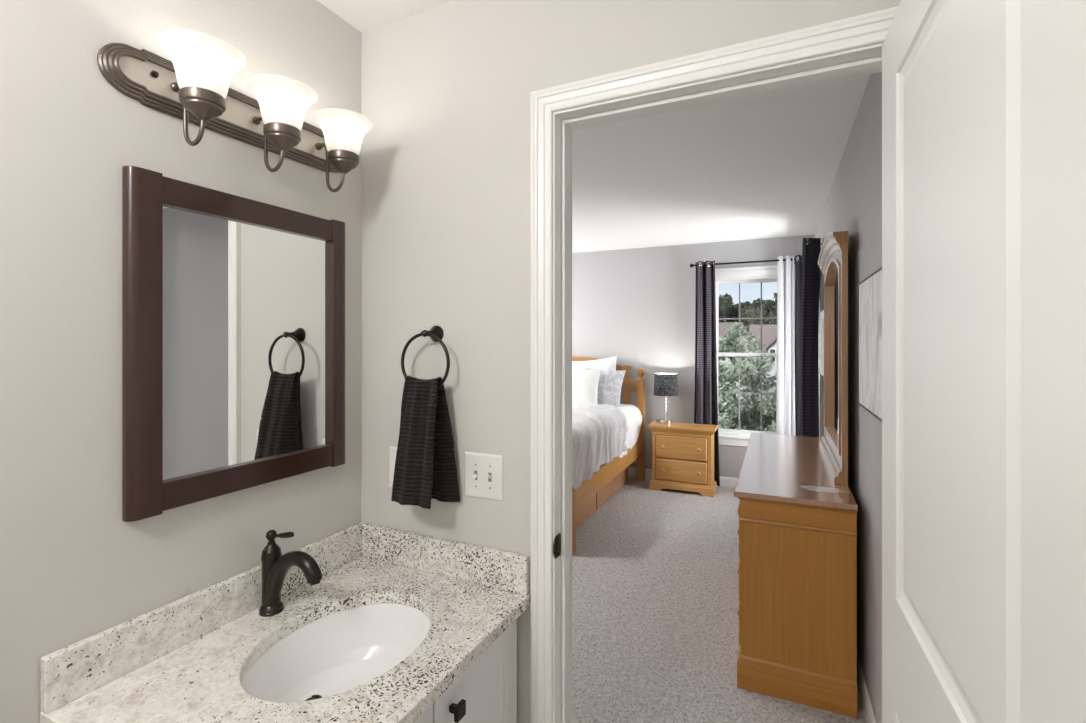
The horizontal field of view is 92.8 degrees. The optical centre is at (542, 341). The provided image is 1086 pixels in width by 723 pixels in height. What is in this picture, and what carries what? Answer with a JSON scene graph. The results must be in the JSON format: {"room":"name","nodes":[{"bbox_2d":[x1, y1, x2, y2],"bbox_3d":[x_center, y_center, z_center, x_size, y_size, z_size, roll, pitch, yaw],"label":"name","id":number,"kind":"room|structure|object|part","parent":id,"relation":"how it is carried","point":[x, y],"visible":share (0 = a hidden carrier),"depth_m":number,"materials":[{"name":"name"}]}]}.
{"room":"bathroom","nodes":[
{"label":"bathroom","id":0,"kind":"room"},
{"bbox_2d":[0,0,360,722],"bbox_3d":[-1.139,0.193,0.582,0.120,2.535,2.620,0,0,26],"label":"wall","id":1,"kind":"structure","parent":0,"point":[72,571],"depth_m":1.01,"materials":[{"name":"grey paint"}]},
{"bbox_2d":[41,522,365,713],"bbox_3d":[-0.730,0.616,1.275,0.020,0.098,0.774,0,0,26],"label":"backsplash","id":2,"kind":"structure","parent":1,"relation":"attached to","point":[68,673],"depth_m":1.10,"materials":[{"name":"stone"}]},
{"bbox_2d":[122,166,344,521],"bbox_3d":[-0.717,0.004,1.294,0.027,0.717,0.566,0,0,26],"label":"wall mirror","id":3,"kind":"object","parent":1,"relation":"attached to","point":[233,306],"visible":1,"depth_m":1.22,"materials":[{"name":"brown wood"}]},
{"bbox_3d":[-0.721,0.004,1.301,0.004,0.607,0.462,0,0,26],"label":"glass","id":4,"kind":"part","parent":3,"relation":"part of","materials":[{"name":"white mirror"}]},
{"bbox_3d":[-0.716,0.328,1.299,0.024,0.060,0.451,0,0,26],"label":"frame rail","id":5,"kind":"part","parent":3,"relation":"part of","materials":[{"name":"brown wood"}]},
{"bbox_3d":[-0.716,-0.322,1.299,0.024,0.058,0.451,0,0,26],"label":"frame rail","id":6,"kind":"part","parent":3,"relation":"part of","materials":[{"name":"brown wood"}]},
{"bbox_2d":[97,29,372,191],"bbox_3d":[-0.647,-0.512,1.249,0.190,0.195,0.628,0,0,26],"label":"vanity light","id":7,"kind":"object","parent":1,"relation":"attached to","point":[192,87],"visible":1,"depth_m":1.18,"materials":[{"name":"white glass"}]},
{"bbox_3d":[-0.751,-0.488,1.099,0.101,0.147,0.019,0,0,26],"label":"arm","id":8,"kind":"part","parent":7,"relation":"part of","materials":[{"name":"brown metal"}]},
{"bbox_3d":[-0.710,-0.554,1.079,0.157,0.104,0.157,0,0,26],"label":"lamp shade","id":9,"kind":"part","parent":7,"relation":"part of","materials":[{"name":"white glass"}]},
{"bbox_3d":[-0.719,-0.552,1.283,0.001,0.063,0.575,0,0,26],"label":"panel","id":10,"kind":"part","parent":7,"relation":"part of","materials":[{"name":"metal"}]},
{"bbox_3d":[-0.670,-0.488,1.269,0.101,0.147,0.019,0,0,26],"label":"arm","id":11,"kind":"part","parent":7,"relation":"part of","materials":[{"name":"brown metal"}]},
{"bbox_3d":[-0.629,-0.554,1.249,0.157,0.104,0.157,0,0,26],"label":"lamp shade","id":12,"kind":"part","parent":7,"relation":"part of","materials":[{"name":"white glass"}]},
{"bbox_3d":[-0.589,-0.488,1.439,0.101,0.147,0.019,0,0,26],"label":"arm","id":13,"kind":"part","parent":7,"relation":"part of","materials":[{"name":"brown metal"}]},
{"bbox_3d":[-0.548,-0.554,1.419,0.157,0.104,0.157,0,0,26],"label":"lamp shade","id":14,"kind":"part","parent":7,"relation":"part of","materials":[{"name":"white glass"}]},
{"bbox_2d":[317,0,454,32],"bbox_3d":[-0.411,-1.025,0.112,1.840,0.100,2.600,0,0,26],"label":"ceiling","id":15,"kind":"structure","parent":0,"point":[363,15],"depth_m":1.52,"materials":[{"name":"white paint"}]},
{"bbox_2d":[361,0,900,722],"bbox_3d":[0.230,0.182,1.313,1.720,2.555,0.120,0,0,26],"label":"wall","id":16,"kind":"structure","parent":0,"point":[446,89],"depth_m":1.45,"materials":[{"name":"grey paint"}]},
{"bbox_2d":[389,446,396,486],"bbox_3d":[-0.437,0.380,1.560,0.072,0.124,0.008,0,0,26],"label":"power outlet","id":17,"kind":"object","parent":16,"relation":"attached to","point":[392,450],"visible":0.23,"depth_m":1.57,"materials":[{"name":"white plastic"}]},
{"bbox_2d":[401,325,449,387],"bbox_3d":[-0.323,0.047,1.473,0.170,0.191,0.066,0,0,26],"label":"towel ring","id":18,"kind":"object","parent":16,"relation":"attached to","point":[436,333],"visible":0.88,"depth_m":1.46,"materials":[{"name":"black metal"}]},
{"bbox_2d":[391,376,459,508],"bbox_3d":[-0.335,0.273,1.430,0.170,0.352,0.131,0,0,26],"label":"hand towel","id":19,"kind":"object","parent":18,"relation":"hanging from","point":[425,469],"visible":1,"depth_m":1.42,"materials":[{"name":"black fabric"}]},
{"bbox_3d":[-0.323,-0.024,1.473,0.048,0.048,0.066,0,0,26],"label":"wall post","id":20,"kind":"part","parent":18,"relation":"part of","materials":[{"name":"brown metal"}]},
{"bbox_2d":[465,451,502,500],"bbox_3d":[-0.169,0.371,1.425,0.122,0.124,0.020,0,0,26],"label":"light switch","id":21,"kind":"object","parent":16,"relation":"attached to","point":[483,472],"visible":1,"depth_m":1.43,"materials":[{"name":"white plastic"}]},
{"bbox_2d":[530,6,898,722],"bbox_3d":[0.394,0.403,1.235,0.875,2.115,0.156,0,0,26],"label":"trim","id":22,"kind":"structure","parent":16,"relation":"attached to","point":[851,47],"depth_m":1.34,"materials":[{"name":"white paint"}]},
{"bbox_3d":[0.037,0.535,1.353,0.002,0.058,0.046,0,0,26],"label":"strike plate","id":23,"kind":"part","parent":22,"relation":"part of","materials":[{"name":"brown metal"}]},
{"bbox_2d":[882,0,1085,722],"bbox_3d":[0.562,0.430,0.680,0.159,2.035,0.744,0,0,26],"label":"door","id":24,"kind":"structure","parent":16,"relation":"in","point":[984,101],"depth_m":0.56,"materials":[{"name":"white paint"}]},
{"bbox_2d":[572,235,814,477],"bbox_3d":[0.557,0.198,5.884,4.775,2.625,0.141,0,0,24],"label":"wall","id":25,"kind":"structure","parent":0,"point":[636,306],"depth_m":5.52,"materials":[{"name":"grey paint"}]},
{"bbox_2d":[628,467,737,487],"bbox_3d":[0.516,1.411,5.819,4.515,0.098,0.012,0,0,24],"label":"baseboard","id":26,"kind":"structure","parent":25,"relation":"attached to","point":[724,481],"depth_m":5.23,"materials":[{"name":"white paint"}]},
{"bbox_2d":[690,258,801,267],"bbox_3d":[2.026,-0.768,5.073,1.132,0.061,0.121,0,0,24],"label":"curtain rod","id":27,"kind":"object","parent":25,"relation":"attached to","point":[691,265],"visible":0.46,"depth_m":5.06,"materials":[{"name":"black metal"}]},
{"bbox_2d":[694,261,719,485],"bbox_3d":[1.643,0.309,5.201,0.264,2.242,0.122,0,0,24],"label":"curtain","id":28,"kind":"object","parent":27,"relation":"hanging from","point":[706,397],"visible":0.75,"depth_m":5.19,"materials":[{"name":"black fabric"}]},
{"bbox_2d":[776,255,794,435],"bbox_3d":[2.299,0.307,4.899,0.178,2.245,0.071,0,0,24],"label":"curtain","id":29,"kind":"object","parent":27,"relation":"hanging from","point":[785,396],"visible":0.7,"depth_m":4.89,"materials":[{"name":"white fabric"}]},
{"bbox_2d":[795,255,801,435],"bbox_3d":[2.407,0.309,4.848,0.096,2.242,0.091,0,0,24],"label":"curtain","id":30,"kind":"object","parent":27,"relation":"hanging from","point":[798,262],"visible":0.41,"depth_m":4.83,"materials":[{"name":"black fabric"}]},
{"bbox_2d":[715,264,794,446],"bbox_3d":[2.072,0.149,5.170,0.905,1.782,0.185,0,0,24],"label":"window","id":31,"kind":"structure","parent":25,"relation":"in","point":[731,437],"depth_m":5.18,"materials":[{"name":"white paint"}]},
{"bbox_3d":[2.054,0.951,5.129,0.905,0.022,0.095,0,0,24],"label":"sill","id":32,"kind":"part","parent":31,"relation":"part of","materials":[{"name":"white paint"}]},
{"bbox_3d":[2.082,0.147,5.191,0.715,1.587,0.140,0,0,24],"label":"frame","id":33,"kind":"part","parent":31,"relation":"part of","materials":[{"name":"white paint"}]},
{"bbox_3d":[2.090,-0.238,5.208,0.671,0.774,0.028,0,0,24],"label":"sash","id":34,"kind":"part","parent":31,"relation":"part of","materials":[{"name":"white paint"}]},
{"bbox_3d":[2.077,0.513,5.181,0.671,0.814,0.028,0,0,24],"label":"sash","id":35,"kind":"part","parent":31,"relation":"part of","materials":[{"name":"glass"}]},
{"bbox_3d":[2.047,0.099,5.115,0.885,1.682,0.026,0,0,24],"label":"casing","id":36,"kind":"part","parent":31,"relation":"part of","materials":[{"name":"white paint"}]},
{"bbox_2d":[572,476,865,722],"bbox_3d":[-0.327,1.507,3.940,4.775,0.105,4.410,0,0,24],"label":"floor","id":37,"kind":"structure","parent":0,"point":[655,577],"depth_m":2.75,"materials":[{"name":"beige carpet"}]},
{"bbox_2d":[572,356,644,555],"bbox_3d":[-0.105,0.810,4.837,1.645,1.300,2.153,0,0,24],"label":"bed","id":38,"kind":"object","parent":37,"relation":"on","point":[592,494],"visible":0.22,"depth_m":4.73,"materials":[{"name":"brown wood"}]},
{"bbox_3d":[0.179,1.225,3.568,0.078,0.470,0.078,0,0,24],"label":"post","id":39,"kind":"part","parent":38,"relation":"part of","materials":[{"name":"brown wood"}]},
{"bbox_3d":[0.056,1.320,4.154,0.495,0.256,0.855,0,0,24],"label":"storage drawer","id":40,"kind":"part","parent":38,"relation":"part of","materials":[{"name":"brown wood"}]},
{"bbox_3d":[0.324,0.345,5.780,1.481,0.370,0.028,0,0,24],"label":"headboard","id":41,"kind":"part","parent":38,"relation":"part of","materials":[{"name":"brown wood"}]},
{"bbox_3d":[0.609,1.097,4.507,0.030,0.175,2.006,0,0,24],"label":"rail","id":42,"kind":"part","parent":38,"relation":"part of","materials":[{"name":"brown wood"}]},
{"bbox_3d":[0.451,1.320,5.023,0.495,0.256,1.015,0,0,24],"label":"storage drawer","id":43,"kind":"part","parent":38,"relation":"part of","materials":[{"name":"brown wood"}]},
{"bbox_3d":[1.034,0.926,5.458,0.078,1.068,0.078,0,0,24],"label":"post","id":44,"kind":"part","parent":38,"relation":"part of","materials":[{"name":"brown wood"}]},
{"bbox_3d":[-0.111,0.905,4.847,1.538,0.474,2.010,0,0,24],"label":"mattress","id":45,"kind":"object","parent":38,"relation":"on","visible":0},
{"bbox_2d":[572,356,616,370],"bbox_3d":[0.508,0.413,5.502,0.648,0.538,0.199,0,0,24],"label":"pillow","id":46,"kind":"object","parent":45,"relation":"on","point":[607,363],"visible":0.26,"depth_m":5.45,"materials":[{"name":"white fabric"}]},
{"bbox_2d":[572,404,627,489],"bbox_3d":[-0.255,0.789,4.479,1.722,0.434,1.380,0,0,24],"label":"duvet","id":47,"kind":"object","parent":45,"relation":"on","point":[599,432],"visible":0.31,"depth_m":4.03,"materials":[{"name":"grey fabric"}]},
{"bbox_2d":[617,404,641,457],"bbox_3d":[0.512,0.847,5.114,0.761,0.414,0.802,0,0,24],"label":"sheet","id":48,"kind":"object","parent":45,"relation":"on","point":[633,415],"visible":0.39,"depth_m":5.06,"materials":[{"name":"white fabric"}]},
{"bbox_2d":[572,369,600,404],"bbox_3d":[0.336,0.465,5.235,0.500,0.394,0.181,0,0,24],"label":"pillow","id":49,"kind":"object","parent":48,"relation":"on","point":[584,382],"visible":0.56,"depth_m":5.14,"materials":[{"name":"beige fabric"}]},
{"bbox_2d":[578,366,625,406],"bbox_3d":[0.571,0.465,5.309,0.547,0.428,0.173,0,0,24],"label":"pillow","id":50,"kind":"object","parent":48,"relation":"on","point":[610,381],"visible":0.53,"depth_m":5.21,"materials":[{"name":"grey fabric"}]},
{"bbox_2d":[647,421,717,496],"bbox_3d":[1.379,1.140,5.100,0.638,0.640,0.291,0,0,24],"label":"nightstand","id":51,"kind":"object","parent":37,"relation":"on","point":[682,453],"visible":1,"depth_m":4.99,"materials":[{"name":"brown wood"}]},
{"bbox_2d":[654,373,677,423],"bbox_3d":[1.238,0.569,5.212,0.242,0.502,0.242,0,0,24],"label":"table lamp","id":52,"kind":"object","parent":51,"relation":"on","point":[665,384],"visible":1,"depth_m":5.12,"materials":[{"name":"grey fabric"}]},
{"bbox_3d":[1.238,0.427,5.212,0.242,0.215,0.242,0,0,24],"label":"lamp shade","id":53,"kind":"part","parent":52,"relation":"part of","materials":[{"name":"black fabric"}]},
{"bbox_3d":[1.334,1.026,5.000,0.486,0.221,0.010,0,0,24],"label":"drawer","id":54,"kind":"part","parent":51,"relation":"part of","materials":[{"name":"brown wood"}]},
{"bbox_3d":[1.334,1.250,5.000,0.486,0.204,0.010,0,0,24],"label":"drawer","id":55,"kind":"part","parent":51,"relation":"part of","materials":[{"name":"brown wood"}]},
{"bbox_2d":[734,433,857,718],"bbox_3d":[1.331,1.045,2.794,0.449,0.830,1.557,0,0,24],"label":"dresser","id":56,"kind":"object","parent":37,"relation":"on","point":[797,531],"visible":0.99,"depth_m":2.12,"materials":[{"name":"brown wood"}]},
{"bbox_3d":[0.948,0.853,2.433,0.020,0.165,0.470,0,0,24],"label":"drawer","id":57,"kind":"part","parent":56,"relation":"part of","materials":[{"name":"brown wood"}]},
{"bbox_3d":[0.948,1.030,2.433,0.020,0.170,0.470,0,0,24],"label":"drawer","id":58,"kind":"part","parent":56,"relation":"part of","materials":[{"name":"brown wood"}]},
{"bbox_3d":[0.948,1.215,2.433,0.020,0.180,0.470,0,0,24],"label":"drawer","id":59,"kind":"part","parent":56,"relation":"part of","materials":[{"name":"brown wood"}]},
{"bbox_3d":[1.333,0.662,2.793,0.443,0.016,1.545,0,0,24],"label":"cornice","id":60,"kind":"part","parent":56,"relation":"part of","materials":[{"name":"brown wood"}]},
{"bbox_3d":[1.338,0.750,2.791,0.432,0.020,1.523,0,0,24],"label":"waist moulding","id":61,"kind":"part","parent":56,"relation":"part of","materials":[{"name":"brown wood"}]},
{"bbox_2d":[818,231,847,485],"bbox_3d":[1.509,0.046,2.713,0.059,1.167,0.958,0,0,24],"label":"dresser mirror","id":62,"kind":"object","parent":56,"relation":"on","point":[833,257],"visible":1,"depth_m":2.61,"materials":[{"name":"brown wood"}]},
{"bbox_3d":[1.502,0.600,2.716,0.033,0.060,0.954,0,0,24],"label":"moulding","id":63,"kind":"part","parent":62,"relation":"part of","materials":[{"name":"wood"}]},
{"bbox_3d":[1.509,-0.469,2.713,0.059,0.135,0.958,0,0,24],"label":"cornice","id":64,"kind":"part","parent":62,"relation":"part of","materials":[{"name":"wood"}]},
{"bbox_3d":[1.528,0.040,2.704,0.003,0.910,0.780,0,0,25],"label":"glass","id":65,"kind":"part","parent":62,"relation":"part of","materials":[{"name":"white mirror"}]},
{"bbox_2d":[572,74,870,252],"bbox_3d":[-0.323,-1.065,3.950,4.775,0.100,4.390,0,0,24],"label":"ceiling","id":66,"kind":"structure","parent":0,"point":[764,166],"depth_m":3.06,"materials":[{"name":"white paint"}]},
{"bbox_2d":[815,72,881,722],"bbox_3d":[1.787,0.198,2.990,0.140,2.625,4.110,0,0,24],"label":"wall","id":67,"kind":"structure","parent":0,"point":[853,205],"depth_m":2.12,"materials":[{"name":"grey paint"}]},
{"bbox_2d":[819,270,822,436],"bbox_3d":[2.385,0.149,4.361,0.185,1.782,0.810,0,0,24],"label":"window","id":68,"kind":"structure","parent":67,"relation":"in","point":[821,273],"depth_m":4.03,"materials":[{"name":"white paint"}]},
{"bbox_2d":[819,308,823,377],"bbox_3d":[2.011,0.007,3.696,0.035,0.475,0.440,0,0,24],"label":"framed picture","id":69,"kind":"object","parent":67,"relation":"attached to","point":[821,313],"visible":0.5,"depth_m":3.74,"materials":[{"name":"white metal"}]},
{"bbox_2d":[857,650,875,722],"bbox_3d":[1.728,1.411,3.043,0.012,0.098,4.037,0,0,24],"label":"baseboard","id":70,"kind":"structure","parent":67,"relation":"attached to","point":[862,687],"depth_m":2.04,"materials":[{"name":"white paint"}]},
{"bbox_2d":[858,267,881,421],"bbox_3d":[1.189,0.007,1.870,0.020,0.495,0.575,0,0,25],"label":"framed picture","id":71,"kind":"object","parent":67,"relation":"attached to","point":[870,288],"visible":0.6,"depth_m":1.86,"materials":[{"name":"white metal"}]},
{"bbox_3d":[2.260,-0.764,4.343,0.118,0.061,0.975,0,0,24],"label":"curtain rod","id":72,"kind":"object","parent":67,"relation":"attached to","visible":0},
{"bbox_2d":[801,238,820,436],"bbox_3d":[2.105,0.312,4.061,0.137,2.236,0.208,0,0,30],"label":"curtain","id":73,"kind":"object","parent":72,"relation":"hanging from","point":[810,280],"visible":0.68,"depth_m":4.01,"materials":[{"name":"black fabric"}]},
{"bbox_3d":[-0.400,1.510,0.135,1.840,0.100,2.650,0,0,26],"label":"floor","id":74,"kind":"structure","parent":0,"visible":0},
{"bbox_2d":[414,619,516,722],"bbox_3d":[-0.470,1.077,1.153,0.593,0.765,0.750,0,0,26],"label":"vanity cabinet","id":75,"kind":"object","parent":74,"relation":"on","point":[486,692],"visible":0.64,"depth_m":1.25,"materials":[{"name":"white paint"}]},
{"bbox_2d":[40,522,529,722],"bbox_3d":[-0.468,0.631,1.150,0.598,0.128,0.774,0,0,26],"label":"countertop","id":76,"kind":"structure","parent":75,"relation":"on","point":[187,659],"depth_m":1.12,"materials":[{"name":"stone"}]},
{"bbox_2d":[259,530,321,616],"bbox_3d":[-0.609,0.565,1.248,0.194,0.200,0.055,0,0,26],"label":"faucet","id":77,"kind":"object","parent":76,"relation":"on","point":[275,565],"visible":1,"depth_m":1.26,"materials":[{"name":"black metal"}]},
{"bbox_3d":[-0.647,0.480,1.270,0.076,0.030,0.025,0,0,18],"label":"handle","id":78,"kind":"part","parent":77,"relation":"part of","materials":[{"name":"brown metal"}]},
{"bbox_3d":[-0.601,0.570,1.245,0.178,0.139,0.040,0,0,26],"label":"spout","id":79,"kind":"part","parent":77,"relation":"part of","materials":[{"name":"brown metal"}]},
{"bbox_2d":[242,603,430,702],"bbox_3d":[-0.445,0.770,1.165,0.393,0.155,0.486,0,0,26],"label":"sink","id":80,"kind":"object","parent":76,"relation":"in","point":[344,650],"visible":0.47,"depth_m":1.29,"materials":[{"name":"white ceramic"}]},
{"bbox_3d":[-0.315,1.033,0.881,0.019,0.630,0.382,0,0,26],"label":"door","id":81,"kind":"part","parent":75,"relation":"part of","materials":[{"name":"white paint"}]},
{"bbox_3d":[-0.184,0.781,1.099,0.029,0.031,0.031,0,0,26],"label":"knob","id":82,"kind":"part","parent":75,"relation":"part of","materials":[{"name":"black metal"}]},
{"label":"outside","id":83,"kind":"structure","parent":0,"visible":0},
{"bbox_3d":[23.325,5.010,54.204,120.000,0.300,104.500,0,0,24],"label":"ground","id":84,"kind":"structure","parent":83,"visible":0},
{"bbox_2d":[719,322,742,384],"bbox_3d":[12.535,1.655,43.455,7.950,6.510,7.700,0,0,24],"label":"house","id":85,"kind":"structure","parent":84,"relation":"on","point":[722,326],"depth_m":40.98,"materials":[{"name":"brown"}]},
{"bbox_2d":[719,293,748,330],"bbox_3d":[20.164,-0.277,58.107,6.960,10.393,6.798,0,0,24],"label":"tree","id":86,"kind":"object","parent":84,"relation":"on","point":[725,301],"visible":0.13,"depth_m":56.35,"materials":[{"name":"green plant"}]},
{"bbox_2d":[725,301,762,330],"bbox_3d":[22.742,0.121,58.872,6.643,9.596,5.681,0,0,-19],"label":"tree","id":87,"kind":"object","parent":84,"relation":"on","point":[735,314],"visible":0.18,"depth_m":58.33,"materials":[{"name":"green plant"}]},
{"bbox_2d":[718,322,776,431],"bbox_3d":[4.547,2.255,12.114,4.680,5.463,4.341,0,0,41],"label":"tree","id":88,"kind":"object","parent":84,"relation":"on","point":[750,372],"visible":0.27,"depth_m":11.46,"materials":[{"name":"green plant"}]},
{"bbox_2d":[738,298,776,328],"bbox_3d":[23.988,-0.005,56.223,5.835,9.848,5.703,0,0,24],"label":"tree","id":89,"kind":"object","parent":84,"relation":"on","point":[753,311],"visible":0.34,"depth_m":55.67,"materials":[{"name":"green plant"}]},
{"bbox_2d":[749,324,776,390],"bbox_3d":[21.355,1.730,40.325,9.800,6.360,10.100,0,0,24],"label":"house","id":90,"kind":"structure","parent":84,"relation":"on","point":[769,332],"depth_m":40.81,"materials":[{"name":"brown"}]},
{"bbox_3d":[16.698,1.010,37.087,0.750,0.950,0.030,0,0,24],"label":"pane","id":91,"kind":"part","parent":90,"relation":"part of","materials":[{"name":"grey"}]},
{"bbox_2d":[763,293,776,324],"bbox_3d":[26.445,-0.614,56.274,6.736,11.066,6.751,0,0,24],"label":"tree","id":92,"kind":"object","parent":84,"relation":"on","point":[767,321],"visible":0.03,"depth_m":54.46,"materials":[{"name":"green plant"}]}
]}

